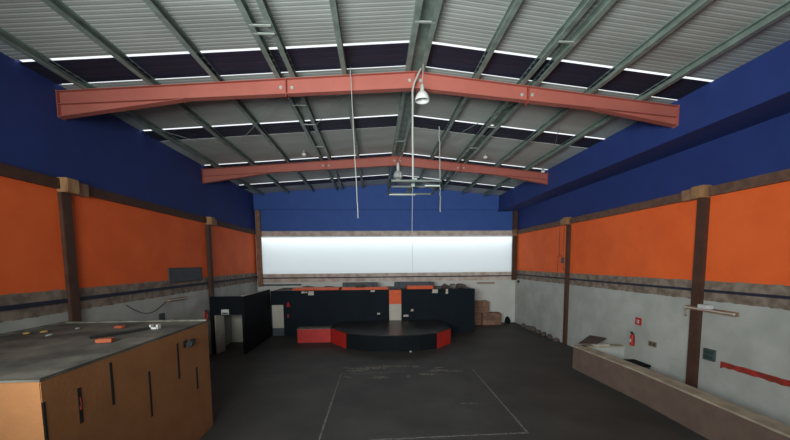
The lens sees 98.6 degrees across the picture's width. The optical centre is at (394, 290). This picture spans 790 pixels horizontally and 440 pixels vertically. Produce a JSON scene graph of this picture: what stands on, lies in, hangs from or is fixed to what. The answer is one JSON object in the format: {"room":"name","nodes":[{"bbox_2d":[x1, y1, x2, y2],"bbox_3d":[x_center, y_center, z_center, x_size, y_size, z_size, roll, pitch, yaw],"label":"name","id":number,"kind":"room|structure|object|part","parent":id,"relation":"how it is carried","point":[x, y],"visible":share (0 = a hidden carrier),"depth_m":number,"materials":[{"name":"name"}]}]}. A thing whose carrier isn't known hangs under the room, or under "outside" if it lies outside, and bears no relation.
{"room":"warehouse hall","nodes":[
{"label":"warehouse hall","id":0,"kind":"room"},
{"bbox_2d":[0,52,257,354],"bbox_3d":[-10.179,-1.065,11.677,0.250,10.519,30.600,-1,5,-3],"label":"wall","id":1,"kind":"structure","parent":0,"point":[120,247],"depth_m":11.79,"materials":[{"name":"paint"}]},
{"bbox_2d":[0,163,255,234],"bbox_3d":[-10.006,-3.280,11.501,0.130,0.300,30.600,-1,5,-3],"label":"beam","id":2,"kind":"structure","parent":1,"relation":"attached to","point":[6,170],"depth_m":11.91,"materials":[{"name":"brown paint"}]},
{"bbox_2d":[0,276,257,310],"bbox_3d":[-10.024,0.169,11.790,0.040,0.120,30.600,-1,5,-3],"label":"trim strip","id":3,"kind":"object","parent":1,"relation":"attached to","point":[50,302],"visible":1,"depth_m":11.60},
{"bbox_2d":[159,313,164,319],"bbox_3d":[-10.173,1.151,14.854,0.070,0.330,0.350,-1,5,-3],"label":"meter box","id":4,"kind":"object","parent":1,"relation":"attached to","point":[162,315],"visible":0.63,"depth_m":14.82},
{"bbox_2d":[166,296,187,301],"bbox_3d":[-10.228,0.386,16.018,0.125,0.170,1.603,-1,5,-3],"label":"tube light","id":5,"kind":"object","parent":1,"relation":"attached to","point":[185,297],"visible":1,"depth_m":15.86,"materials":[{"name":"plastic"}]},
{"bbox_2d":[168,267,202,282],"bbox_3d":[-10.307,-0.805,16.818,0.080,0.700,2.900,-1,5,-3],"label":"board","id":6,"kind":"object","parent":1,"relation":"attached to","point":[185,274],"visible":1,"depth_m":16.60,"materials":[{"name":"grey"}]},
{"bbox_2d":[204,310,207,319],"bbox_3d":[-10.298,1.311,18.556,0.227,0.530,0.200,3,6,34],"label":"fire extinguisher","id":7,"kind":"object","parent":1,"relation":"attached to","point":[205,312],"visible":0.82,"depth_m":18.50,"materials":[{"name":"red paint"}]},
{"bbox_2d":[209,296,246,354],"bbox_3d":[-9.294,1.946,18.968,1.860,3.280,0.100,-1,5,-3],"label":"wall","id":8,"kind":"structure","parent":0,"point":[235,304],"depth_m":18.84,"materials":[{"name":"black paint"}]},
{"bbox_2d":[215,315,225,353],"bbox_3d":[-9.954,2.444,19.429,0.119,2.180,0.720,0,5,11],"label":"door","id":9,"kind":"structure","parent":8,"relation":"in","point":[219,319],"depth_m":19.41,"materials":[{"name":"grey wood"}]},
{"bbox_2d":[221,309,228,314],"bbox_3d":[-9.405,1.177,18.821,0.400,0.280,0.050,-1,5,-3],"label":"exit sign","id":10,"kind":"object","parent":8,"relation":"attached to","point":[226,311],"visible":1,"depth_m":18.81,"materials":[{"name":"plastic"}]},
{"bbox_2d":[231,315,242,341],"bbox_3d":[-9.638,1.879,22.058,1.850,2.900,0.100,-1,5,-3],"label":"wall","id":11,"kind":"structure","parent":0,"point":[237,333],"depth_m":22.02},
{"bbox_2d":[245,290,271,352],"bbox_3d":[-8.585,1.735,21.404,0.120,3.280,4.700,-1,5,-3],"label":"wall","id":12,"kind":"structure","parent":0,"point":[257,305],"depth_m":21.06,"materials":[{"name":"black paint"}]},
{"bbox_2d":[241,289,269,295],"bbox_3d":[-8.596,0.084,21.225,0.160,0.040,4.780,-1,5,-3],"label":"cap","id":13,"kind":"object","parent":12,"relation":"on","point":[265,289],"visible":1,"depth_m":20.75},
{"bbox_2d":[255,210,262,286],"bbox_3d":[-10.645,-3.292,26.642,0.400,5.950,0.260,-1,5,-3],"label":"post","id":14,"kind":"object","parent":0,"point":[258,234],"visible":1,"depth_m":26.55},
{"bbox_2d":[274,286,469,290],"bbox_3d":[-1.563,-0.150,25.851,14.420,0.100,3.360,-1,5,-3],"label":"block","id":15,"kind":"object","parent":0,"point":[389,287],"visible":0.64,"depth_m":25.24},
{"bbox_2d":[292,287,340,290],"bbox_3d":[-5.701,-0.163,24.983,3.300,0.125,1.400,-1,5,-3],"label":"panel board","id":16,"kind":"object","parent":15,"relation":"on","point":[296,288],"visible":1,"depth_m":24.35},
{"bbox_2d":[342,282,376,286],"bbox_3d":[-2.639,-0.418,25.694,2.600,0.467,0.522,-1,5,-3],"label":"box","id":17,"kind":"object","parent":15,"relation":"on","point":[344,284],"visible":0.56,"depth_m":25.46,"materials":[{"name":"grey metal"}]},
{"bbox_2d":[342,286,387,289],"bbox_3d":[-2.183,-0.189,24.786,3.300,0.155,1.000,-1,5,-3],"label":"panel board","id":18,"kind":"object","parent":15,"relation":"on","point":[379,287],"visible":0.93,"depth_m":24.34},
{"bbox_2d":[394,281,433,287],"bbox_3d":[1.453,-0.470,25.930,3.000,0.467,0.522,-1,5,-3],"label":"box","id":19,"kind":"object","parent":15,"relation":"on","point":[396,284],"visible":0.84,"depth_m":25.67,"materials":[{"name":"grey metal"}]},
{"bbox_2d":[406,285,432,288],"bbox_3d":[1.809,-0.269,25.013,1.900,0.215,0.800,-1,5,-3],"label":"panel board","id":20,"kind":"object","parent":15,"relation":"on","point":[407,286],"visible":0.93,"depth_m":24.63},
{"bbox_2d":[456,283,465,287],"bbox_3d":[4.949,-0.398,25.568,0.453,0.335,0.953,-4,6,-40],"label":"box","id":21,"kind":"object","parent":15,"relation":"on","point":[459,285],"visible":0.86,"depth_m":25.32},
{"bbox_2d":[270,288,474,335],"bbox_3d":[-1.449,1.500,24.236,14.420,3.160,0.140,-1,5,-3],"label":"wall","id":22,"kind":"structure","parent":0,"point":[456,308],"depth_m":24.10,"materials":[{"name":"paint"}]},
{"bbox_2d":[272,305,283,327],"bbox_3d":[-8.206,1.806,23.865,0.780,1.620,0.060,-1,5,-3],"label":"door","id":23,"kind":"structure","parent":22,"relation":"in","point":[277,310],"depth_m":23.83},
{"bbox_2d":[273,328,283,335],"bbox_3d":[-8.197,2.887,23.956,0.780,0.550,0.080,-1,5,-3],"label":"door","id":24,"kind":"structure","parent":23,"relation":"attached to","point":[276,331],"depth_m":23.91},
{"bbox_2d":[389,290,400,303],"bbox_3d":[0.014,0.440,24.173,0.860,1.000,0.020,-1,5,-3],"label":"trim","id":25,"kind":"structure","parent":22,"relation":"attached to","point":[394,295],"depth_m":24.16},
{"bbox_2d":[253,184,498,209],"bbox_3d":[-0.517,-7.460,27.108,20.980,1.980,0.360,-1,5,-3],"label":"wall","id":26,"kind":"structure","parent":0,"point":[372,197],"depth_m":26.86,"materials":[{"name":"paint"}]},
{"bbox_2d":[390,0,436,184],"bbox_3d":[0.561,-7.135,11.799,0.440,0.022,30.600,-1,5,-3],"label":"beam","id":27,"kind":"structure","parent":26,"relation":"attached to","point":[427,6],"depth_m":10.10,"materials":[{"name":"metal"}]},
{"bbox_2d":[461,0,712,193],"bbox_3d":[6.250,-6.563,12.111,0.140,0.215,30.420,-1,5,-3],"label":"beam","id":28,"kind":"structure","parent":26,"relation":"attached to","point":[693,8],"depth_m":9.28,"materials":[{"name":"metal"}]},
{"bbox_2d":[553,108,563,152],"bbox_3d":[6.721,-6.531,14.021,0.023,0.225,4.834,1,5,21],"label":"rod","id":29,"kind":"object","parent":28,"relation":"attached to","point":[563,108],"visible":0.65,"depth_m":13.72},
{"bbox_2d":[255,210,512,230],"bbox_3d":[-0.507,-5.649,27.341,20.980,1.670,0.200,-1,5,-3],"label":"wall","id":30,"kind":"structure","parent":0,"point":[271,220],"depth_m":27.23,"materials":[{"name":"paint"}]},
{"bbox_2d":[258,280,514,326],"bbox_3d":[-0.456,0.981,27.925,20.980,3.560,0.250,-1,5,-3],"label":"wall","id":31,"kind":"structure","parent":0,"point":[500,295],"depth_m":28.19,"materials":[{"name":"paint"}]},
{"bbox_2d":[263,284,300,285],"bbox_3d":[-8.982,-0.468,27.092,3.000,0.140,0.170,-1,5,-3],"label":"pipe","id":32,"kind":"object","parent":31,"relation":"attached to","point":[263,284],"visible":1,"depth_m":27.03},
{"bbox_2d":[257,275,510,278],"bbox_3d":[-0.463,-1.122,27.573,20.980,0.090,0.040,-1,5,-3],"label":"trim strip","id":33,"kind":"object","parent":31,"relation":"attached to","point":[477,275],"visible":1,"depth_m":27.53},
{"bbox_2d":[257,272,510,282],"bbox_3d":[-0.472,-1.121,27.733,20.980,0.660,0.280,-1,5,-3],"label":"trim","id":34,"kind":"structure","parent":31,"relation":"attached to","point":[443,273],"depth_m":27.57,"materials":[{"name":"wood"}]},
{"bbox_2d":[477,282,494,283],"bbox_3d":[7.513,-0.640,28.074,1.450,0.130,0.125,-1,5,-3],"label":"tube light","id":35,"kind":"object","parent":31,"relation":"attached to","point":[477,282],"visible":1,"depth_m":28.05,"materials":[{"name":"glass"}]},
{"bbox_2d":[0,0,789,195],"bbox_3d":[0.369,-6.653,11.929,21.580,1.085,30.800,-1,5,-3],"label":"ceiling","id":36,"kind":"structure","parent":0,"point":[131,26],"depth_m":8.98,"materials":[{"name":"metal"}]},
{"bbox_2d":[41,0,289,193],"bbox_3d":[-7.366,-6.368,11.327,0.140,0.215,30.420,-1,5,-3],"label":"roof beam","id":37,"kind":"structure","parent":36,"relation":"attached to","point":[58,6],"depth_m":8.95,"materials":[{"name":"metal"}]},
{"bbox_2d":[18,43,408,83],"bbox_3d":[-4.751,-6.551,9.809,10.751,0.824,1.095,-1,5,-3],"label":"skylight","id":38,"kind":"object","parent":36,"relation":"in","point":[392,54],"visible":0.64,"depth_m":9.76,"materials":[{"name":"glass"}]},
{"bbox_2d":[350,67,357,214],"bbox_3d":[-1.270,-4.566,10.580,0.186,4.541,0.042,-1,5,-3],"label":"cord","id":39,"kind":"object","parent":38,"relation":"hanging from","point":[350,67],"visible":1,"depth_m":10.55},
{"bbox_2d":[142,116,397,140],"bbox_3d":[-5.030,-6.949,14.557,10.751,0.824,1.110,-1,5,-3],"label":"light panel","id":40,"kind":"object","parent":36,"relation":"in","point":[384,121],"visible":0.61,"depth_m":14.52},
{"bbox_2d":[234,0,337,190],"bbox_3d":[-3.635,-6.695,11.519,0.140,0.215,30.420,-1,5,-3],"label":"roof beam","id":41,"kind":"structure","parent":36,"relation":"attached to","point":[242,5],"depth_m":9.52,"materials":[{"name":"metal"}]},
{"bbox_2d":[249,24,270,26],"bbox_3d":[-3.206,-6.305,8.079,0.510,0.020,0.060,-1,5,-3],"label":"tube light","id":42,"kind":"object","parent":41,"relation":"attached to","point":[253,25],"visible":1,"depth_m":8.07,"materials":[{"name":"metal"}]},
{"bbox_2d":[253,32,274,34],"bbox_3d":[-3.224,-6.330,8.377,0.510,0.020,0.060,-1,5,-3],"label":"clip","id":43,"kind":"object","parent":41,"relation":"attached to","point":[257,33],"visible":1,"depth_m":8.36,"materials":[{"name":"metal"}]},
{"bbox_2d":[204,153,391,168],"bbox_3d":[-5.318,-7.359,19.456,10.751,0.824,1.080,-1,5,-3],"label":"light panel","id":44,"kind":"object","parent":36,"relation":"in","point":[387,154],"visible":0.3,"depth_m":19.16,"materials":[{"name":"plastic"}]},
{"bbox_2d":[238,175,387,188],"bbox_3d":[-5.598,-7.760,24.231,10.751,0.824,1.120,-1,5,-3],"label":"light panel","id":45,"kind":"object","parent":36,"relation":"in","point":[350,179],"visible":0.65,"depth_m":24.19,"materials":[{"name":"plastic"}]},
{"bbox_2d":[329,0,363,188],"bbox_3d":[-1.629,-6.871,11.622,0.140,0.215,30.420,-1,5,-3],"label":"roof beam","id":46,"kind":"structure","parent":36,"relation":"attached to","point":[333,3],"depth_m":9.56,"materials":[{"name":"metal"}]},
{"bbox_2d":[400,176,512,190],"bbox_3d":[4.314,-7.838,24.807,8.911,0.918,1.120,-1,5,-3],"label":"light panel","id":47,"kind":"object","parent":36,"relation":"in","point":[455,183],"visible":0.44,"depth_m":24.79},
{"bbox_2d":[415,0,522,188],"bbox_3d":[2.504,-6.893,11.863,0.140,0.215,30.420,-1,5,-3],"label":"beam","id":48,"kind":"structure","parent":36,"relation":"attached to","point":[514,5],"depth_m":9.61,"materials":[{"name":"metal"}]},
{"bbox_2d":[442,102,514,143],"bbox_3d":[3.254,-6.863,14.141,0.023,0.195,5.187,-2,5,-22],"label":"rod","id":49,"kind":"object","parent":48,"relation":"attached to","point":[513,102],"visible":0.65,"depth_m":13.61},
{"bbox_2d":[403,154,545,171],"bbox_3d":[4.594,-7.438,20.032,8.911,0.918,1.080,-1,5,-3],"label":"light panel","id":50,"kind":"object","parent":36,"relation":"in","point":[404,155],"visible":0.31,"depth_m":19.71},
{"bbox_2d":[410,116,603,147],"bbox_3d":[4.882,-7.027,15.133,8.911,0.918,1.110,-1,5,-3],"label":"light panel","id":51,"kind":"object","parent":36,"relation":"in","point":[419,122],"visible":0.64,"depth_m":15.09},
{"bbox_2d":[438,126,440,211],"bbox_3d":[2.005,-5.490,15.238,0.132,3.854,0.088,-1,5,-3],"label":"cord","id":52,"kind":"object","parent":51,"relation":"hanging from","point":[439,126],"visible":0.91,"depth_m":15.23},
{"bbox_2d":[433,0,595,188],"bbox_3d":[3.992,-6.762,11.961,0.140,0.215,30.420,-1,5,-3],"label":"beam","id":53,"kind":"structure","parent":36,"relation":"attached to","point":[583,6],"depth_m":9.43,"materials":[{"name":"metal"}]},
{"bbox_2d":[438,0,616,191],"bbox_3d":[4.412,-6.725,11.989,0.140,0.215,30.420,-1,5,-3],"label":"beam","id":54,"kind":"structure","parent":36,"relation":"attached to","point":[603,6],"depth_m":9.46,"materials":[{"name":"metal"}]},
{"bbox_2d":[558,41,576,42],"bbox_3d":[4.397,-6.346,8.673,0.480,0.020,0.060,-1,5,-3],"label":"clip","id":55,"kind":"object","parent":54,"relation":"attached to","point":[558,41],"visible":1,"depth_m":8.67,"materials":[{"name":"metal"}]},
{"bbox_2d":[426,44,709,99],"bbox_3d":[5.161,-6.629,10.385,8.911,0.918,1.095,-1,5,-3],"label":"skylight","id":56,"kind":"object","parent":36,"relation":"in","point":[440,56],"visible":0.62,"depth_m":10.33,"materials":[{"name":"glass"}]},
{"bbox_2d":[483,0,789,196],"bbox_3d":[8.008,-6.408,12.227,0.140,0.215,30.420,-1,5,-3],"label":"beam","id":57,"kind":"structure","parent":36,"relation":"attached to","point":[783,10],"depth_m":9.25,"materials":[{"name":"metal"}]},
{"bbox_2d":[199,322,708,439],"bbox_3d":[0.460,4.141,12.739,21.580,0.200,31.200,-1,5,-3],"label":"floor","id":58,"kind":"structure","parent":0,"point":[284,388],"depth_m":13.01,"materials":[{"name":"paint"}]},
{"bbox_2d":[56,177,88,321],"bbox_3d":[-9.821,0.439,10.764,0.320,7.670,0.910,-1,5,-3],"label":"column","id":59,"kind":"structure","parent":58,"relation":"on","point":[68,186],"depth_m":10.31,"materials":[{"name":"brown paint"}]},
{"bbox_2d":[0,319,212,439],"bbox_3d":[-7.670,2.811,7.847,4.200,3.400,5.260,-1,5,-3],"label":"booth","id":60,"kind":"object","parent":58,"relation":"on","point":[65,384],"visible":0.97,"depth_m":7.12,"materials":[{"name":"brown wood"}]},
{"bbox_2d":[95,337,114,342],"bbox_3d":[-6.464,1.098,7.583,0.300,0.086,0.170,-2,5,-15],"label":"brick","id":61,"kind":"object","parent":60,"relation":"on","point":[111,339],"visible":1,"depth_m":7.52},
{"bbox_2d":[114,325,124,327],"bbox_3d":[-7.483,0.977,9.242,0.220,0.066,0.130,0,5,5],"label":"brick","id":62,"kind":"object","parent":60,"relation":"on","point":[117,326],"visible":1,"depth_m":9.19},
{"bbox_2d":[89,324,160,338],"bbox_3d":[-6.690,1.006,8.528,0.252,0.125,1.476,2,5,27],"label":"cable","id":63,"kind":"object","parent":60,"relation":"on","point":[151,326],"visible":1,"depth_m":8.56,"materials":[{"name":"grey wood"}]},
{"bbox_2d":[183,338,195,347],"bbox_3d":[-5.549,1.408,9.181,0.238,0.218,0.240,-1,5,-3],"label":"floodlight","id":64,"kind":"object","parent":60,"relation":"attached to","point":[190,343],"visible":1,"depth_m":9.12,"materials":[{"name":"black metal"}]},
{"bbox_2d":[205,217,216,348],"bbox_3d":[-10.309,-0.293,19.489,0.370,7.670,0.910,-1,5,-3],"label":"column","id":65,"kind":"structure","parent":58,"relation":"on","point":[211,221],"depth_m":19.02,"materials":[{"name":"brown paint"}]},
{"bbox_2d":[297,326,331,342],"bbox_3d":[-5.205,2.839,22.098,2.120,0.910,0.740,-1,5,-3],"label":"box","id":66,"kind":"object","parent":58,"relation":"on","point":[317,334],"visible":0.86,"depth_m":21.76,"materials":[{"name":"red paint"}]},
{"bbox_2d":[331,320,450,351],"bbox_3d":[-0.290,2.796,21.795,7.580,0.970,4.970,-1,5,-3],"label":"stage","id":67,"kind":"object","parent":58,"relation":"on","point":[382,335],"visible":1,"depth_m":20.12,"materials":[{"name":"black paint"}]},
{"bbox_3d":[-3.472,2.919,20.933,0.030,0.920,1.983,-4,6,-37],"label":"panel","id":68,"kind":"part","parent":67,"relation":"part of","materials":[{"name":"red paint"}]},
{"bbox_3d":[-0.218,2.994,19.731,5.362,0.920,0.750,0,5,1],"label":"panel","id":69,"kind":"part","parent":67,"relation":"part of","materials":[{"name":"black paint"}]},
{"bbox_3d":[2.971,2.891,20.657,0.030,0.920,1.665,3,6,38],"label":"panel","id":70,"kind":"part","parent":67,"relation":"part of","materials":[{"name":"red paint"}]},
{"bbox_2d":[318,365,528,439],"bbox_3d":[0.723,3.981,13.367,6.309,0.002,7.246,-1,5,-3],"label":"floor marking","id":71,"kind":"object","parent":58,"relation":"on","point":[382,366],"depth_m":14.55,"materials":[{"name":"paint"}]},
{"bbox_2d":[474,313,481,324],"bbox_3d":[6.444,2.240,27.706,1.000,0.980,0.804,-1,5,-3],"label":"carton","id":72,"kind":"object","parent":58,"relation":"on","point":[478,316],"visible":0.42,"depth_m":27.33,"materials":[{"name":"cardboard"}]},
{"bbox_2d":[475,300,488,312],"bbox_3d":[6.862,1.277,27.624,1.350,0.935,0.754,-1,5,-3],"label":"carton","id":73,"kind":"object","parent":72,"relation":"on","point":[481,306],"visible":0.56,"depth_m":27.27,"materials":[{"name":"cardboard"}]},
{"bbox_2d":[481,312,501,324],"bbox_3d":[7.776,2.239,27.708,1.540,0.960,0.854,-1,5,-3],"label":"carton","id":74,"kind":"object","parent":58,"relation":"on","point":[491,318],"visible":0.78,"depth_m":27.29,"materials":[{"name":"cardboard"}]},
{"bbox_2d":[504,316,510,322],"bbox_3d":[9.302,2.381,28.084,0.434,0.590,0.426,3,6,37],"label":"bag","id":75,"kind":"object","parent":58,"relation":"on","point":[507,319],"visible":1,"depth_m":27.96,"materials":[{"name":"black paint"}]},
{"bbox_2d":[529,326,535,331],"bbox_3d":[10.034,2.755,24.745,0.452,0.393,0.384,-1,5,-3],"label":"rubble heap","id":76,"kind":"object","parent":58,"relation":"on","point":[532,328],"visible":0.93,"depth_m":24.63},
{"bbox_2d":[560,217,571,344],"bbox_3d":[10.259,-0.563,20.776,0.370,7.670,0.830,-1,5,-3],"label":"column","id":77,"kind":"structure","parent":58,"relation":"on","point":[566,220],"depth_m":20.44,"materials":[{"name":"brown paint"}]},
{"bbox_2d":[572,343,789,439],"bbox_3d":[9.955,3.632,9.615,2.350,1.190,13.360,-1,5,-3],"label":"wall","id":78,"kind":"structure","parent":58,"relation":"on","point":[710,416],"depth_m":10.74,"materials":[{"name":"wood"}]},
{"bbox_2d":[578,335,606,343],"bbox_3d":[9.686,2.425,16.601,0.797,0.035,2.312,4,6,41],"label":"board","id":79,"kind":"object","parent":78,"relation":"on","point":[590,339],"visible":1,"depth_m":16.53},
{"bbox_2d":[623,359,650,368],"bbox_3d":[10.500,3.450,14.879,0.650,0.660,0.960,-1,5,-3],"label":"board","id":80,"kind":"object","parent":78,"relation":"on","point":[634,361],"visible":0.35,"depth_m":14.67,"materials":[{"name":"black paint"}]},
{"bbox_2d":[681,185,711,388],"bbox_3d":[10.747,0.133,12.469,0.370,7.670,0.910,-1,5,-3],"label":"column","id":81,"kind":"structure","parent":58,"relation":"on","point":[699,193],"depth_m":12.12,"materials":[{"name":"brown paint"}]},
{"bbox_2d":[684,304,738,316],"bbox_3d":[10.690,0.740,11.647,0.265,0.520,1.801,-1,5,-3],"label":"tube light","id":82,"kind":"object","parent":81,"relation":"attached to","point":[700,307],"visible":1,"depth_m":11.51,"materials":[{"name":"plastic"}]},
{"bbox_2d":[511,211,517,279],"bbox_3d":[9.789,-3.707,27.808,0.400,5.640,0.260,-1,5,-3],"label":"post","id":83,"kind":"object","parent":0,"point":[515,213],"visible":0.91,"depth_m":27.73,"materials":[{"name":"brown paint"}]},
{"bbox_2d":[498,40,789,211],"bbox_3d":[10.061,-5.793,12.470,1.590,1.230,30.600,-1,5,-3],"label":"wall","id":84,"kind":"structure","parent":0,"point":[757,91],"depth_m":11.12,"materials":[{"name":"blue paint"}]},
{"bbox_2d":[55,70,679,127],"bbox_3d":[-0.349,-6.068,10.699,19.380,1.579,0.240,-1,5,-3],"label":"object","id":85,"kind":"structure","parent":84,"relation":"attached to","point":[73,103],"depth_m":10.59,"materials":[{"name":"red metal"}]},
{"bbox_3d":[-10.009,-5.552,10.175,0.020,0.790,0.240,-1,5,-3],"label":"plate","id":86,"kind":"part","parent":85,"relation":"part of","materials":[{"name":"red metal"}]},
{"bbox_2d":[0,28,264,195],"bbox_3d":[-9.292,-6.199,11.228,0.140,0.215,30.420,-1,5,-3],"label":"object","id":87,"kind":"structure","parent":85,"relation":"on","point":[7,38],"depth_m":9.87,"materials":[{"name":"metal"}]},
{"bbox_2d":[154,128,226,150],"bbox_3d":[-8.581,-6.410,14.489,0.023,0.136,3.266,2,5,24],"label":"rod","id":88,"kind":"object","parent":87,"relation":"attached to","point":[154,128],"visible":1,"depth_m":14.35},
{"bbox_2d":[143,0,314,191],"bbox_3d":[-5.450,-6.536,11.426,0.140,0.215,30.420,-1,5,-3],"label":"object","id":89,"kind":"structure","parent":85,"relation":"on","point":[155,6],"depth_m":9.13,"materials":[{"name":"metal"}]},
{"bbox_2d":[234,97,280,147],"bbox_3d":[-5.518,-6.572,13.449,0.022,0.286,5.861,-4,6,-40],"label":"rod","id":90,"kind":"object","parent":89,"relation":"attached to","point":[280,97],"visible":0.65,"depth_m":13.17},
{"bbox_3d":[-3.350,-6.250,10.507,0.024,0.540,0.224,-1,5,-3],"label":"splice plate","id":91,"kind":"part","parent":85,"relation":"part of","materials":[{"name":"red metal"}]},
{"bbox_2d":[256,0,343,189],"bbox_3d":[-3.186,-6.734,11.542,0.140,0.215,30.420,-1,5,-3],"label":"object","id":92,"kind":"structure","parent":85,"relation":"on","point":[264,8],"depth_m":9.50,"materials":[{"name":"metal"}]},
{"bbox_2d":[313,94,345,127],"bbox_3d":[-2.478,-6.767,12.807,0.023,0.151,3.362,-4,6,-34],"label":"rod","id":93,"kind":"object","parent":92,"relation":"attached to","point":[345,94],"visible":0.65,"depth_m":12.72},
{"bbox_2d":[387,0,422,186],"bbox_3d":[0.336,-7.043,11.723,0.140,0.215,30.420,-1,5,-3],"label":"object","id":94,"kind":"structure","parent":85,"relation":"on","point":[418,3],"depth_m":9.93,"materials":[{"name":"metal"}]},
{"bbox_2d":[393,0,442,185],"bbox_3d":[0.785,-7.044,11.749,0.140,0.215,30.420,-1,5,-3],"label":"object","id":95,"kind":"structure","parent":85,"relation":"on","point":[438,5],"depth_m":9.55,"materials":[{"name":"metal"}]},
{"bbox_2d":[393,157,402,179],"bbox_3d":[0.168,-6.880,18.834,0.540,1.323,0.540,-1,5,-3],"label":"lamp","id":96,"kind":"object","parent":95,"relation":"hanging from","point":[398,174],"visible":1,"depth_m":18.72,"materials":[{"name":"white plastic"}]},
{"bbox_3d":[0.172,-6.440,18.871,0.540,0.440,0.540,-1,5,-3],"label":"lamp shade","id":97,"kind":"part","parent":96,"relation":"part of","materials":[{"name":"white plastic"}]},
{"bbox_2d":[412,68,421,177],"bbox_3d":[0.679,-5.157,10.604,0.322,3.404,0.102,0,5,6],"label":"hanging cable","id":98,"kind":"object","parent":95,"relation":"hanging from","point":[420,69],"visible":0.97,"depth_m":10.61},
{"bbox_2d":[387,178,442,270],"bbox_3d":[0.602,-2.106,11.408,1.646,2.870,2.078,-1,5,-3],"label":"rack","id":99,"kind":"object","parent":98,"relation":"hanging from","point":[413,181],"visible":1,"depth_m":11.04,"materials":[{"name":"metal"}]},
{"bbox_3d":[0.558,-1.963,10.906,0.034,2.670,0.014,-1,5,-3],"label":"pull cord","id":100,"kind":"part","parent":99,"relation":"part of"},
{"bbox_3d":[0.591,-3.417,11.308,1.646,0.056,2.056,-1,5,-3],"label":"frame","id":101,"kind":"part","parent":99,"relation":"part of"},
{"bbox_2d":[415,64,428,103],"bbox_3d":[0.821,-6.281,10.257,0.439,1.060,0.439,-1,5,-3],"label":"lamp","id":102,"kind":"object","parent":95,"relation":"hanging from","point":[422,97],"visible":1,"depth_m":10.22,"materials":[{"name":"metal"}]},
{"bbox_3d":[0.824,-5.894,10.290,0.439,0.284,0.439,-1,5,-3],"label":"lamp shade","id":103,"kind":"part","parent":102,"relation":"part of","materials":[{"name":"metal"}]},
{"bbox_2d":[415,21,435,23],"bbox_3d":[0.756,-6.666,8.432,0.510,0.020,0.060,-1,5,-3],"label":"clip","id":104,"kind":"object","parent":95,"relation":"attached to","point":[415,21],"visible":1,"depth_m":8.43,"materials":[{"name":"metal"}]},
{"bbox_3d":[4.247,-6.280,10.951,0.024,0.540,0.224,-1,5,-3],"label":"splice plate","id":105,"kind":"part","parent":85,"relation":"part of","materials":[{"name":"red metal"}]},
{"bbox_3d":[9.318,-5.780,11.291,0.020,0.670,0.240,-1,5,-3],"label":"plate","id":106,"kind":"part","parent":85,"relation":"part of","materials":[{"name":"red metal"}]},
{"bbox_2d":[202,156,547,184],"bbox_3d":[-0.846,-6.777,19.155,19.380,1.579,0.240,-1,5,-3],"label":"frame","id":107,"kind":"object","parent":84,"relation":"attached to","point":[210,175],"visible":0.97,"depth_m":19.06,"materials":[{"name":"red metal"}]},
{"bbox_2d":[515,113,789,425],"bbox_3d":[11.015,-1.215,12.910,0.250,10.280,30.600,-1,5,-3],"label":"wall","id":108,"kind":"structure","parent":0,"point":[748,246],"depth_m":13.00,"materials":[{"name":"paint"}]},
{"bbox_2d":[557,226,564,270],"bbox_3d":[10.361,-2.601,21.252,0.060,2.751,0.806,-1,5,-3],"label":"conduit","id":109,"kind":"object","parent":108,"relation":"attached to","point":[562,259],"visible":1,"depth_m":21.01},
{"bbox_2d":[630,331,635,345],"bbox_3d":[10.657,2.156,15.273,0.224,0.610,0.255,4,7,42],"label":"fire extinguisher","id":110,"kind":"object","parent":108,"relation":"attached to","point":[632,336],"visible":1,"depth_m":15.23,"materials":[{"name":"red paint"}]},
{"bbox_2d":[635,317,641,325],"bbox_3d":[10.785,1.354,15.072,0.026,0.320,0.340,-1,5,-3],"label":"fire sign","id":111,"kind":"object","parent":108,"relation":"attached to","point":[638,321],"visible":1,"depth_m":15.05,"materials":[{"name":"red paint"}]},
{"bbox_2d":[648,341,656,347],"bbox_3d":[10.835,2.241,14.286,0.040,0.213,0.419,-1,5,-3],"label":"socket plate","id":112,"kind":"object","parent":108,"relation":"attached to","point":[650,343],"visible":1,"depth_m":14.28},
{"bbox_2d":[517,168,789,233],"bbox_3d":[10.808,-3.505,12.705,0.130,0.320,30.600,-1,5,-3],"label":"beam","id":113,"kind":"structure","parent":108,"relation":"attached to","point":[781,176],"depth_m":13.05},
{"bbox_2d":[517,274,789,298],"bbox_3d":[10.879,-0.093,12.996,0.040,0.090,30.600,-1,5,-3],"label":"trim strip","id":114,"kind":"object","parent":108,"relation":"attached to","point":[634,284],"visible":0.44,"depth_m":12.98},
{"bbox_2d":[703,348,715,361],"bbox_3d":[10.945,2.227,11.842,0.100,0.400,0.390,-1,5,-3],"label":"box","id":115,"kind":"object","parent":108,"relation":"attached to","point":[708,354],"visible":1,"depth_m":11.78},
{"bbox_2d":[720,361,789,386],"bbox_3d":[11.180,2.729,8.699,0.005,0.260,5.655,-1,5,-3],"label":"painted stripe","id":116,"kind":"object","parent":108,"relation":"attached to","point":[770,378],"visible":1,"depth_m":10.42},
{"bbox_3d":[-0.487,-2.935,27.595,20.980,2.980,0.250,-1,5,-3],"label":"wall pier","id":117,"kind":"object","parent":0,"visible":0},
{"bbox_2d":[261,236,511,273],"bbox_3d":[-0.450,-2.932,27.555,20.250,2.980,0.005,-1,5,-3],"label":"window","id":118,"kind":"structure","parent":117,"relation":"attached to","point":[280,254],"depth_m":27.53,"materials":[{"name":"glass"}]},
{"bbox_2d":[262,231,511,235],"bbox_3d":[-0.497,-4.615,27.398,20.980,0.400,0.260,-1,5,-3],"label":"beam","id":119,"kind":"structure","parent":117,"relation":"attached to","point":[264,233],"depth_m":27.26,"materials":[{"name":"wood"}]},
{"bbox_3d":[0.018,1.501,24.333,0.860,3.120,0.120,-1,5,-3],"label":"wall","id":120,"kind":"structure","parent":0,"visible":0},
{"bbox_2d":[389,304,400,319],"bbox_3d":[0.026,2.000,24.305,0.860,2.130,0.020,-1,5,-3],"label":"trim","id":121,"kind":"structure","parent":120,"relation":"attached to","point":[394,309],"depth_m":24.25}
]}

